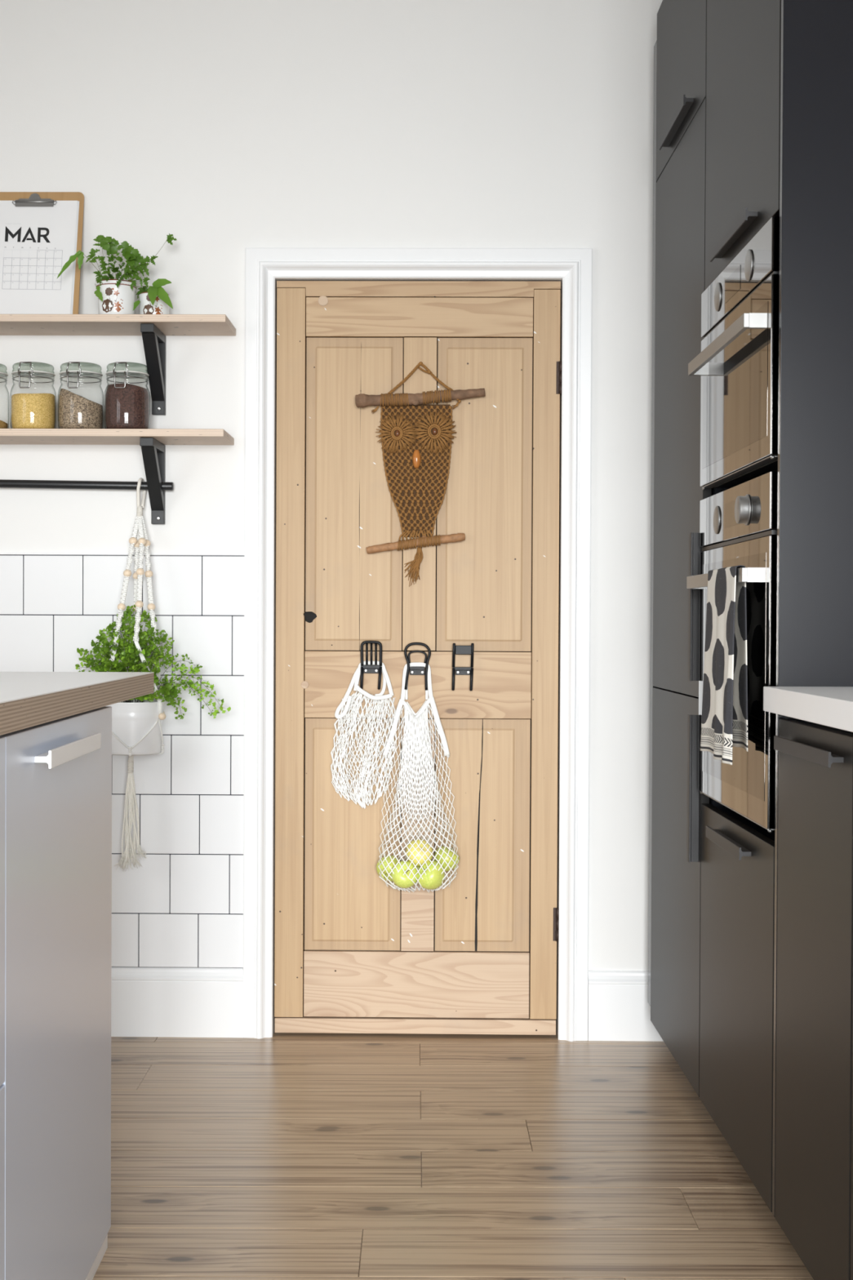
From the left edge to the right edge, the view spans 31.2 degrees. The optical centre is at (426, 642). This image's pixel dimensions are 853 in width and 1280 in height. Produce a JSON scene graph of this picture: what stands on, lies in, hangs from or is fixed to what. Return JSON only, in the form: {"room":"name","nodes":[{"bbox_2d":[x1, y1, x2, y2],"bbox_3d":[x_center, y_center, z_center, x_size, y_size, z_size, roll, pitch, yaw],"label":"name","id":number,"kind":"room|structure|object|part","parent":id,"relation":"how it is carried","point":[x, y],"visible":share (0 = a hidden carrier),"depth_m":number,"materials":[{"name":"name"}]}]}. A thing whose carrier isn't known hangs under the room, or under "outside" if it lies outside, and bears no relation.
{"room":"kitchen","nodes":[
{"label":"kitchen","id":0,"kind":"room"},
{"bbox_2d":[94,280,137,314],"bbox_3d":[-0.748,-0.821,3.690,0.103,0.086,0.103,0,1,1],"label":"pot","id":1,"kind":"object","parent":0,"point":[114,296],"depth_m":3.65,"materials":[{"name":"white ceramic"}]},
{"bbox_2d":[0,0,662,1037],"bbox_3d":[-0.512,-0.412,3.845,4.060,2.780,0.132,0,1,1],"label":"wall","id":2,"kind":"structure","parent":0,"point":[225,128],"depth_m":3.78,"materials":[{"name":"paint"}]},
{"bbox_2d":[0,479,173,490],"bbox_3d":[-1.349,-0.398,3.776,1.450,0.038,0.021,0,1,1],"label":"rail","id":3,"kind":"object","parent":2,"relation":"attached to","point":[4,483],"visible":1,"depth_m":3.76,"materials":[{"name":"black metal"}]},
{"bbox_2d":[106,477,165,871],"bbox_3d":[-0.708,0.075,3.704,0.169,0.959,0.175,0,1,1],"label":"macrame plant hanger","id":4,"kind":"object","parent":3,"relation":"hanging from","point":[139,540],"visible":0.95,"depth_m":3.70,"materials":[{"name":"fabric"}]},
{"bbox_2d":[106,699,164,755],"bbox_3d":[-0.714,0.204,3.704,0.157,0.127,0.157,0,1,1],"label":"pot","id":5,"kind":"object","parent":4,"relation":"hanging from","point":[131,719],"depth_m":3.64,"materials":[{"name":"white ceramic"}]},
{"bbox_2d":[75,604,231,755],"bbox_3d":[-0.669,0.087,3.691,0.328,0.361,0.223,0,1,-33],"label":"fern","id":6,"kind":"object","parent":4,"relation":"hanging from","point":[132,718],"visible":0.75,"depth_m":3.65,"materials":[{"name":"green plant"}]},
{"bbox_2d":[0,428,234,444],"bbox_3d":[-1.186,-0.500,3.711,1.416,0.018,0.177,0,1,1],"label":"wall shelf","id":7,"kind":"object","parent":2,"relation":"attached to","point":[7,436],"visible":1,"depth_m":3.63,"materials":[{"name":"brown wood"}]},
{"bbox_2d":[0,363,8,428],"bbox_3d":[-1.067,-0.592,3.700,0.109,0.165,0.114,0,1,1],"label":"jar","id":8,"kind":"object","parent":7,"relation":"on","point":[3,424],"visible":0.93,"depth_m":3.69,"materials":[{"name":"clear glass"}]},
{"bbox_2d":[9,361,56,428],"bbox_3d":[-0.952,-0.592,3.698,0.109,0.165,0.114,0,1,1],"label":"jar","id":9,"kind":"object","parent":7,"relation":"on","point":[28,411],"visible":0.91,"depth_m":3.66,"materials":[{"name":"clear glass"}]},
{"bbox_3d":[-0.952,-0.662,3.700,0.099,0.023,0.099,0,1,1],"label":"lid","id":10,"kind":"part","parent":9,"relation":"part of","materials":[{"name":"green glass"}]},
{"bbox_2d":[57,361,103,428],"bbox_3d":[-0.836,-0.591,3.696,0.109,0.165,0.114,0,1,1],"label":"jar","id":11,"kind":"object","parent":7,"relation":"on","point":[75,411],"visible":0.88,"depth_m":3.66,"materials":[{"name":"clear glass"}]},
{"bbox_3d":[-0.836,-0.662,3.698,0.099,0.023,0.099,0,1,1],"label":"lid","id":12,"kind":"part","parent":11,"relation":"part of","materials":[{"name":"green glass"}]},
{"bbox_2d":[104,361,150,428],"bbox_3d":[-0.724,-0.590,3.695,0.109,0.165,0.114,0,1,1],"label":"jar","id":13,"kind":"object","parent":7,"relation":"on","point":[126,405],"visible":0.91,"depth_m":3.65,"materials":[{"name":"clear glass"}]},
{"bbox_3d":[-0.723,-0.661,3.696,0.099,0.023,0.099,0,1,1],"label":"lid","id":14,"kind":"part","parent":13,"relation":"part of","materials":[{"name":"green glass"}]},
{"bbox_2d":[0,314,235,336],"bbox_3d":[-1.183,-0.771,3.707,1.420,0.018,0.177,0,1,1],"label":"wall shelf","id":15,"kind":"object","parent":2,"relation":"attached to","point":[10,324],"visible":1,"depth_m":3.65,"materials":[{"name":"brown wood"}]},
{"bbox_2d":[0,191,84,314],"bbox_3d":[-0.969,-0.947,3.755,0.241,0.335,0.067,0,1,1],"label":"clipboard","id":16,"kind":"object","parent":15,"relation":"on","point":[20,198],"visible":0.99,"depth_m":3.77,"materials":[{"name":"wood"}]},
{"bbox_3d":[-0.968,-1.101,3.776,0.028,0.019,0.005,0,1,1],"label":"clip lever","id":17,"kind":"part","parent":16,"relation":"part of","materials":[{"name":"metal"}]},
{"bbox_2d":[0,200,79,314],"bbox_3d":[-0.968,-0.938,3.749,0.220,0.308,0.063,0,1,1],"label":"wall calendar","id":18,"kind":"object","parent":16,"relation":"attached to","point":[36,242],"visible":0.99,"depth_m":3.75,"materials":[{"name":"paper"}]},
{"bbox_2d":[57,233,176,314],"bbox_3d":[-0.737,-0.882,3.671,0.270,0.210,0.128,1,1,21],"label":"potted fern","id":19,"kind":"object","parent":15,"relation":"on","point":[115,296],"visible":0.98,"depth_m":3.66,"materials":[{"name":"green plant"}]},
{"bbox_2d":[102,287,117,312],"bbox_3d":[-0.759,-0.818,3.649,0.043,0.060,0.007,0,1,15],"label":"print","id":20,"kind":"object","parent":19,"relation":"attached to","point":[109,295],"depth_m":3.65,"materials":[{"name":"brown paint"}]},
{"bbox_2d":[111,288,123,311],"bbox_3d":[-0.737,-0.817,3.648,0.028,0.056,0.003,0,1,-20],"label":"print","id":21,"kind":"object","parent":19,"relation":"attached to","point":[117,293],"depth_m":3.65},
{"bbox_2d":[136,286,170,314],"bbox_3d":[-0.665,-0.823,3.728,0.080,0.091,0.077,0,1,1],"label":"flowerpot","id":22,"kind":"object","parent":15,"relation":"on","point":[159,307],"visible":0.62,"depth_m":3.70,"materials":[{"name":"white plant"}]},
{"bbox_2d":[142,295,157,314],"bbox_3d":[-0.670,-0.815,3.694,0.040,0.056,0.007,0,1,10],"label":"print","id":23,"kind":"object","parent":22,"relation":"attached to","point":[148,308],"depth_m":3.69,"materials":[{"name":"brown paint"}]},
{"bbox_2d":[155,296,162,314],"bbox_3d":[-0.649,-0.815,3.695,0.026,0.052,0.003,0,1,-27],"label":"print","id":24,"kind":"object","parent":22,"relation":"attached to","point":[158,303],"depth_m":3.70},
{"bbox_2d":[139,437,165,524],"bbox_3d":[-0.665,-0.391,3.714,0.032,0.196,0.158,0,1,1],"label":"shelf bracket","id":25,"kind":"object","parent":2,"relation":"attached to","point":[153,452],"visible":1,"depth_m":3.73,"materials":[{"name":"black metal"}]},
{"bbox_3d":[-0.665,-0.478,3.704,0.032,0.020,0.142,0,1,1],"label":"arm","id":26,"kind":"part","parent":25,"relation":"part of","materials":[{"name":"black paint"}]},
{"bbox_2d":[140,324,165,415],"bbox_3d":[-0.663,-0.661,3.711,0.032,0.196,0.158,0,1,1],"label":"shelf bracket","id":27,"kind":"object","parent":2,"relation":"attached to","point":[153,340],"visible":1,"depth_m":3.73,"materials":[{"name":"black metal"}]},
{"bbox_3d":[-0.662,-0.749,3.701,0.032,0.020,0.142,0,1,1],"label":"arm","id":28,"kind":"part","parent":27,"relation":"part of","materials":[{"name":"black paint"}]},
{"bbox_2d":[111,966,243,1037],"bbox_3d":[-1.452,0.889,3.811,1.995,0.170,0.020,0,1,1],"label":"baseboard","id":29,"kind":"structure","parent":2,"relation":"attached to","point":[146,1001],"depth_m":3.79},
{"bbox_2d":[243,248,275,1038],"bbox_3d":[-0.415,0.003,3.782,0.072,1.952,0.026,0,1,1],"label":"trim","id":30,"kind":"structure","parent":2,"relation":"attached to","point":[260,283],"depth_m":3.78,"materials":[{"name":"white wood"}]},
{"bbox_2d":[274,280,561,1035],"bbox_3d":[-0.021,0.039,3.805,0.709,1.867,0.044,0,1,1],"label":"door","id":31,"kind":"structure","parent":2,"relation":"in","point":[354,953],"depth_m":3.80,"materials":[{"name":"brown wood"}]},
{"bbox_3d":[-0.184,0.477,3.807,0.238,0.578,0.002,0,1,1],"label":"panel","id":32,"kind":"part","parent":31,"relation":"part of","materials":[{"name":"brown wood"}]},
{"bbox_3d":[-0.180,-0.369,3.797,0.240,0.776,0.002,0,1,1],"label":"panel","id":33,"kind":"part","parent":31,"relation":"part of","materials":[{"name":"brown wood"}]},
{"bbox_2d":[360,640,382,689],"bbox_3d":[-0.136,0.055,3.781,0.054,0.121,0.023,0,1,1],"label":"coat hook","id":34,"kind":"object","parent":31,"relation":"attached to","point":[364,668],"visible":1,"depth_m":3.77,"materials":[{"name":"black metal"}]},
{"bbox_3d":[-0.160,0.087,3.775,0.009,0.056,0.008,0,1,1],"label":"leg","id":35,"kind":"part","parent":34,"relation":"part of","materials":[{"name":"black metal"}]},
{"bbox_2d":[330,661,396,808],"bbox_3d":[-0.155,0.228,3.779,0.165,0.366,0.031,0,1,1],"label":"bag","id":36,"kind":"object","parent":34,"relation":"hanging from","point":[363,793],"visible":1,"depth_m":3.78,"materials":[{"name":"white fabric"}]},
{"bbox_3d":[-0.154,0.117,3.777,0.146,0.144,0.018,0,1,-1],"label":"handle","id":37,"kind":"part","parent":36,"relation":"part of","materials":[{"name":"white fabric"}]},
{"bbox_3d":[-0.137,0.060,3.774,0.049,0.008,0.005,0,1,1],"label":"rail","id":38,"kind":"part","parent":34,"relation":"part of","materials":[{"name":"black metal"}]},
{"bbox_3d":[-0.136,0.026,3.774,0.054,0.063,0.007,0,1,1],"label":"backrest frame","id":39,"kind":"part","parent":34,"relation":"part of","materials":[{"name":"black metal"}]},
{"bbox_3d":[-0.138,0.066,3.791,0.038,0.020,0.004,0,1,1],"label":"plate","id":40,"kind":"part","parent":34,"relation":"part of","materials":[{"name":"black metal"}]},
{"bbox_3d":[-0.115,0.087,3.774,0.011,0.057,0.008,0,1,1],"label":"leg","id":41,"kind":"part","parent":34,"relation":"part of","materials":[{"name":"black metal"}]},
{"bbox_3d":[-0.025,0.851,3.819,0.561,0.163,0.034,0,1,1],"label":"rail","id":42,"kind":"part","parent":31,"relation":"part of","materials":[{"name":"brown wood"}]},
{"bbox_2d":[404,642,431,690],"bbox_3d":[-0.022,0.058,3.780,0.066,0.118,0.023,0,1,1],"label":"coat hook","id":43,"kind":"object","parent":31,"relation":"attached to","point":[413,670],"visible":1,"depth_m":3.77,"materials":[{"name":"black metal"}]},
{"bbox_3d":[-0.023,0.063,3.779,0.038,0.006,0.016,0,1,1],"label":"seat","id":44,"kind":"part","parent":43,"relation":"part of","materials":[{"name":"black metal"}]},
{"bbox_3d":[-0.023,0.070,3.789,0.038,0.021,0.004,0,1,1],"label":"plate","id":45,"kind":"part","parent":43,"relation":"part of","materials":[{"name":"black metal"}]},
{"bbox_2d":[377,662,458,892],"bbox_3d":[-0.019,0.334,3.737,0.200,0.570,0.114,0,1,1],"label":"bag","id":46,"kind":"object","parent":43,"relation":"hanging from","point":[412,719],"visible":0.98,"depth_m":3.75,"materials":[{"name":"white fabric"}]},
{"bbox_2d":[376,855,399,881],"bbox_3d":[-0.092,0.556,3.763,0.065,0.064,0.064,0,1,1],"label":"apple","id":47,"kind":"object","parent":46,"relation":"in","point":[388,860],"visible":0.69,"depth_m":3.74,"materials":[{"name":"food"}]},
{"bbox_2d":[391,860,417,888],"bbox_3d":[-0.053,0.563,3.718,0.066,0.067,0.064,0,1,1],"label":"apple","id":48,"kind":"object","parent":46,"relation":"in","point":[402,881],"visible":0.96,"depth_m":3.69,"materials":[{"name":"food"}]},
{"bbox_3d":[-0.023,0.100,3.780,0.085,0.103,0.011,0,1,1],"label":"handle","id":49,"kind":"part","parent":46,"relation":"part of","materials":[{"name":"white fabric"}]},
{"bbox_2d":[405,839,433,866],"bbox_3d":[-0.017,0.511,3.724,0.066,0.066,0.066,0,1,1],"label":"apple","id":50,"kind":"object","parent":46,"relation":"in","point":[411,857],"visible":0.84,"depth_m":3.70,"materials":[{"name":"food"}]},
{"bbox_2d":[417,860,444,889],"bbox_3d":[0.009,0.565,3.717,0.070,0.070,0.070,0,1,1],"label":"apple","id":51,"kind":"object","parent":46,"relation":"in","point":[433,879],"visible":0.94,"depth_m":3.69,"materials":[{"name":"green food"}]},
{"bbox_2d":[434,846,459,871],"bbox_3d":[0.050,0.532,3.762,0.063,0.061,0.064,0,1,1],"label":"apple","id":52,"kind":"object","parent":46,"relation":"in","point":[451,853],"visible":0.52,"depth_m":3.74,"materials":[{"name":"food"}]},
{"bbox_3d":[-0.021,0.104,3.809,0.562,0.165,0.034,0,1,1],"label":"rail","id":53,"kind":"part","parent":31,"relation":"part of","materials":[{"name":"brown wood"}]},
{"bbox_3d":[-0.017,-0.806,3.799,0.562,0.096,0.033,0,1,1],"label":"rail","id":54,"kind":"part","parent":31,"relation":"part of","materials":[{"name":"brown wood"}]},
{"bbox_2d":[355,361,485,586],"bbox_3d":[-0.016,-0.416,3.770,0.321,0.556,0.036,0,1,-1],"label":"owl","id":55,"kind":"object","parent":31,"relation":"hanging from","point":[416,437],"visible":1,"depth_m":3.78,"materials":[{"name":"brown fabric"}]},
{"bbox_3d":[-0.005,-0.642,3.771,0.182,0.103,0.013,0,1,3],"label":"hanging cord","id":56,"kind":"part","parent":55,"relation":"part of","materials":[{"name":"brown fabric"}]},
{"bbox_2d":[451,643,474,690],"bbox_3d":[0.090,0.060,3.778,0.054,0.117,0.023,0,1,1],"label":"coat hook","id":57,"kind":"object","parent":31,"relation":"attached to","point":[456,650],"visible":1,"depth_m":3.77,"materials":[{"name":"black metal"}]},
{"bbox_3d":[0.067,0.090,3.771,0.009,0.056,0.008,0,1,1],"label":"leg","id":58,"kind":"part","parent":57,"relation":"part of","materials":[{"name":"black metal"}]},
{"bbox_3d":[0.067,0.031,3.771,0.009,0.060,0.007,0,1,1],"label":"post","id":59,"kind":"part","parent":57,"relation":"part of","materials":[{"name":"black metal"}]},
{"bbox_3d":[0.089,0.064,3.771,0.049,0.007,0.005,0,1,1],"label":"rail","id":60,"kind":"part","parent":57,"relation":"part of","materials":[{"name":"black metal"}]},
{"bbox_3d":[0.091,0.070,3.788,0.038,0.020,0.004,0,1,1],"label":"plate","id":61,"kind":"part","parent":57,"relation":"part of","materials":[{"name":"black metal"}]},
{"bbox_3d":[0.091,0.018,3.771,0.040,0.022,0.004,0,1,1],"label":"panel","id":62,"kind":"part","parent":57,"relation":"part of","materials":[{"name":"black metal"}]},
{"bbox_3d":[0.111,0.090,3.771,0.009,0.056,0.008,0,1,1],"label":"leg","id":63,"kind":"part","parent":57,"relation":"part of","materials":[{"name":"black metal"}]},
{"bbox_3d":[0.113,0.031,3.770,0.008,0.060,0.007,0,1,1],"label":"post","id":64,"kind":"part","parent":57,"relation":"part of","materials":[{"name":"black metal"}]},
{"bbox_3d":[0.139,0.479,3.802,0.235,0.578,0.002,0,1,1],"label":"panel","id":65,"kind":"part","parent":31,"relation":"part of","materials":[{"name":"brown wood"}]},
{"bbox_3d":[0.144,-0.367,3.792,0.235,0.776,0.002,0,1,1],"label":"panel","id":66,"kind":"part","parent":31,"relation":"part of","materials":[{"name":"brown wood"}]},
{"bbox_2d":[246,248,591,279],"bbox_3d":[-0.019,-0.935,3.764,0.854,0.072,0.026,0,1,1],"label":"trim","id":67,"kind":"structure","parent":2,"relation":"attached to","point":[281,263],"depth_m":3.76,"materials":[{"name":"white wood"}]},
{"bbox_2d":[558,248,592,1041],"bbox_3d":[0.367,0.007,3.770,0.072,1.952,0.026,0,1,1],"label":"trim","id":68,"kind":"structure","parent":2,"relation":"attached to","point":[577,284],"depth_m":3.77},
{"bbox_2d":[587,970,663,1041],"bbox_3d":[0.905,0.900,3.777,1.011,0.170,0.020,0,1,1],"label":"baseboard","id":69,"kind":"structure","parent":2,"relation":"attached to","point":[619,1009],"depth_m":3.77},
{"bbox_2d":[92,1031,813,1279],"bbox_3d":[-0.558,1.048,0.575,4.300,0.060,6.730,0,1,0],"label":"floor","id":70,"kind":"structure","parent":0,"point":[282,1156],"depth_m":2.89,"materials":[{"name":"brown wood"}]},
{"bbox_2d":[0,737,5,1279],"bbox_3d":[-0.760,0.557,1.467,0.594,0.898,0.605,0,1,-1],"label":"base cabinet","id":71,"kind":"object","parent":70,"relation":"on","point":[2,740],"visible":1,"depth_m":1.76,"materials":[{"name":"grey paint"}]},
{"bbox_3d":[-0.494,0.729,1.474,0.018,0.425,0.604,0,1,-1],"label":"drawer","id":72,"kind":"part","parent":71,"relation":"part of","materials":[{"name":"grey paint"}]},
{"bbox_3d":[-0.492,0.313,1.469,0.018,0.401,0.604,0,1,-1],"label":"drawer","id":73,"kind":"part","parent":71,"relation":"part of","materials":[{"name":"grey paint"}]},
{"bbox_2d":[0,706,111,1279],"bbox_3d":[-0.771,0.549,2.137,0.594,0.898,0.733,0,1,-1],"label":"base cabinet","id":74,"kind":"object","parent":70,"relation":"on","point":[58,773],"visible":0.9,"depth_m":2.05,"materials":[{"name":"grey paint"}]},
{"bbox_3d":[-0.482,0.144,2.067,0.021,0.022,0.315,0,1,-1],"label":"handle","id":75,"kind":"part","parent":74,"relation":"part of","materials":[{"name":"silver metal"}]},
{"bbox_2d":[0,671,154,735],"bbox_3d":[-0.956,0.081,1.879,0.951,0.038,1.787,0,1,-1],"label":"countertop","id":76,"kind":"structure","parent":74,"relation":"on","point":[27,699],"depth_m":2.18,"materials":[{"name":"brown wood"}]},
{"bbox_2d":[647,0,713,1097],"bbox_3d":[0.830,-0.250,3.379,0.610,2.480,0.644,0,1,-1],"label":"tall cabinet","id":77,"kind":"object","parent":70,"relation":"on","point":[680,47],"visible":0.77,"depth_m":3.34,"materials":[{"name":"laminate"}]},
{"bbox_3d":[0.541,-1.127,3.319,0.021,0.022,0.301,0,1,-1],"label":"handle","id":78,"kind":"part","parent":77,"relation":"part of","materials":[{"name":"metal"}]},
{"bbox_3d":[0.552,0.509,3.361,0.018,0.798,0.595,0,1,-1],"label":"door","id":79,"kind":"part","parent":77,"relation":"part of","materials":[{"name":"wood"}]},
{"bbox_3d":[0.561,-1.292,3.339,0.018,0.398,0.595,0,1,-1],"label":"door","id":80,"kind":"part","parent":77,"relation":"part of","materials":[{"name":"wood"}]},
{"bbox_3d":[0.557,-0.491,3.348,0.018,1.197,0.595,0,1,-1],"label":"door","id":81,"kind":"part","parent":77,"relation":"part of","materials":[{"name":"wood"}]},
{"bbox_3d":[0.538,0.293,3.082,0.021,0.296,0.022,0,1,-1],"label":"handle","id":82,"kind":"part","parent":77,"relation":"part of","materials":[{"name":"metal"}]},
{"bbox_3d":[0.540,-0.072,3.078,0.021,0.298,0.022,0,1,-1],"label":"handle","id":83,"kind":"part","parent":77,"relation":"part of","materials":[{"name":"metal"}]},
{"bbox_2d":[699,0,852,1217],"bbox_3d":[0.841,-0.242,2.746,0.610,2.480,0.619,0,1,-1],"label":"tall cabinet","id":84,"kind":"object","parent":70,"relation":"on","point":[780,73],"visible":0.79,"depth_m":2.44,"materials":[{"name":"laminate"}]},
{"bbox_3d":[0.543,0.360,2.762,0.021,0.022,0.288,0,1,-1],"label":"handle","id":85,"kind":"part","parent":84,"relation":"part of","materials":[{"name":"metal"}]},
{"bbox_2d":[686,471,777,832],"bbox_3d":[0.802,0.013,2.763,0.584,0.584,0.579,0,1,-1],"label":"oven","id":86,"kind":"object","parent":84,"relation":"in","point":[738,524],"visible":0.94,"depth_m":2.59,"materials":[{"name":"metal"}]},
{"bbox_3d":[0.545,-0.231,2.874,0.005,0.053,0.053,0,1,-1],"label":"knob","id":87,"kind":"part","parent":86,"relation":"part of","materials":[{"name":"metal"}]},
{"bbox_2d":[700,564,747,764],"bbox_3d":[0.510,0.035,2.641,0.040,0.329,0.249,0,1,-1],"label":"tea towel","id":88,"kind":"object","parent":86,"relation":"hanging from","point":[724,722],"visible":0.99,"depth_m":2.60,"materials":[{"name":"fabric"}]},
{"bbox_3d":[0.530,-0.114,2.735,0.038,0.024,0.483,0,1,-1],"label":"handle","id":89,"kind":"part","parent":86,"relation":"part of","materials":[{"name":"metal"}]},
{"bbox_3d":[0.560,0.300,2.765,0.020,0.002,0.565,0,1,-1],"label":"trim","id":90,"kind":"part","parent":86,"relation":"part of","materials":[{"name":"metal"}]},
{"bbox_3d":[0.561,-0.233,2.756,0.024,0.093,0.579,0,1,-1],"label":"control panel","id":91,"kind":"part","parent":86,"relation":"part of","materials":[{"name":"metal"}]},
{"bbox_3d":[0.563,-0.182,2.756,0.020,0.007,0.573,0,1,-1],"label":"vent trim","id":92,"kind":"part","parent":86,"relation":"part of","materials":[{"name":"metal"}]},
{"bbox_3d":[0.542,-0.228,2.624,0.018,0.053,0.053,0,1,-1],"label":"knob","id":93,"kind":"part","parent":86,"relation":"part of","materials":[{"name":"metal"}]},
{"bbox_2d":[688,216,779,489],"bbox_3d":[0.804,-0.494,2.756,0.584,0.389,0.579,0,1,-1],"label":"oven","id":94,"kind":"object","parent":84,"relation":"in","point":[737,363],"visible":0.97,"depth_m":2.67,"materials":[{"name":"metal"}]},
{"bbox_3d":[0.546,-0.650,2.875,0.005,0.053,0.053,0,1,-1],"label":"knob","id":95,"kind":"part","parent":94,"relation":"part of","materials":[{"name":"silver metal"}]},
{"bbox_3d":[0.531,-0.528,2.729,0.038,0.024,0.483,0,1,-1],"label":"handle","id":96,"kind":"part","parent":94,"relation":"part of","materials":[{"name":"metal"}]},
{"bbox_3d":[0.561,-0.452,2.753,0.022,0.289,0.579,0,1,-1],"label":"door","id":97,"kind":"part","parent":94,"relation":"part of","materials":[{"name":"mirror"}]},
{"bbox_3d":[0.563,-0.305,2.758,0.020,0.002,0.565,0,1,-1],"label":"trim","id":98,"kind":"part","parent":94,"relation":"part of","materials":[{"name":"metal"}]},
{"bbox_3d":[0.563,-0.646,2.751,0.024,0.086,0.579,0,1,-1],"label":"control panel","id":99,"kind":"part","parent":94,"relation":"part of","materials":[{"name":"metal"}]},
{"bbox_3d":[0.565,-0.600,2.751,0.020,0.004,0.573,0,1,-1],"label":"vent trim","id":100,"kind":"part","parent":94,"relation":"part of","materials":[{"name":"metal"}]},
{"bbox_3d":[0.551,-0.646,2.618,0.005,0.053,0.053,0,1,-1],"label":"knob","id":101,"kind":"part","parent":94,"relation":"part of","materials":[{"name":"metal"}]},
{"bbox_3d":[0.549,-0.729,2.740,0.021,0.022,0.298,0,1,-1],"label":"handle","id":102,"kind":"part","parent":84,"relation":"part of","materials":[{"name":"metal"}]},
{"bbox_3d":[0.562,0.621,2.762,0.018,0.591,0.595,0,1,-1],"label":"drawer","id":103,"kind":"part","parent":84,"relation":"part of","materials":[{"name":"wood"}]},
{"bbox_3d":[0.570,-1.091,2.741,0.018,0.786,0.595,0,1,-1],"label":"door","id":104,"kind":"part","parent":84,"relation":"part of","materials":[{"name":"wood"}]},
{"bbox_3d":[0.856,-0.279,2.444,0.588,2.400,0.016,0,1,-1],"label":"panel","id":105,"kind":"part","parent":84,"relation":"part of","materials":[{"name":"black wood"}]},
{"bbox_2d":[773,717,852,1279],"bbox_3d":[0.841,0.560,2.243,0.600,0.887,0.402,0,1,-1],"label":"base cabinet","id":106,"kind":"object","parent":70,"relation":"on","point":[815,886],"visible":0.99,"depth_m":2.21,"materials":[{"name":"laminate"}]},
{"bbox_3d":[0.553,0.157,2.226,0.021,0.022,0.304,0,1,-1],"label":"handle","id":107,"kind":"part","parent":106,"relation":"part of","materials":[{"name":"metal"}]},
{"bbox_3d":[0.849,0.567,1.740,0.600,0.887,0.597,0,1,-1],"label":"base cabinet","id":108,"kind":"object","parent":70,"relation":"on","visible":0},
{"bbox_2d":[763,686,852,732],"bbox_3d":[0.849,0.099,1.777,0.603,0.039,1.323,0,1,-1],"label":"countertop","id":109,"kind":"structure","parent":108,"relation":"on","point":[829,706],"depth_m":2.19,"materials":[{"name":"white laminate"}]}
]}

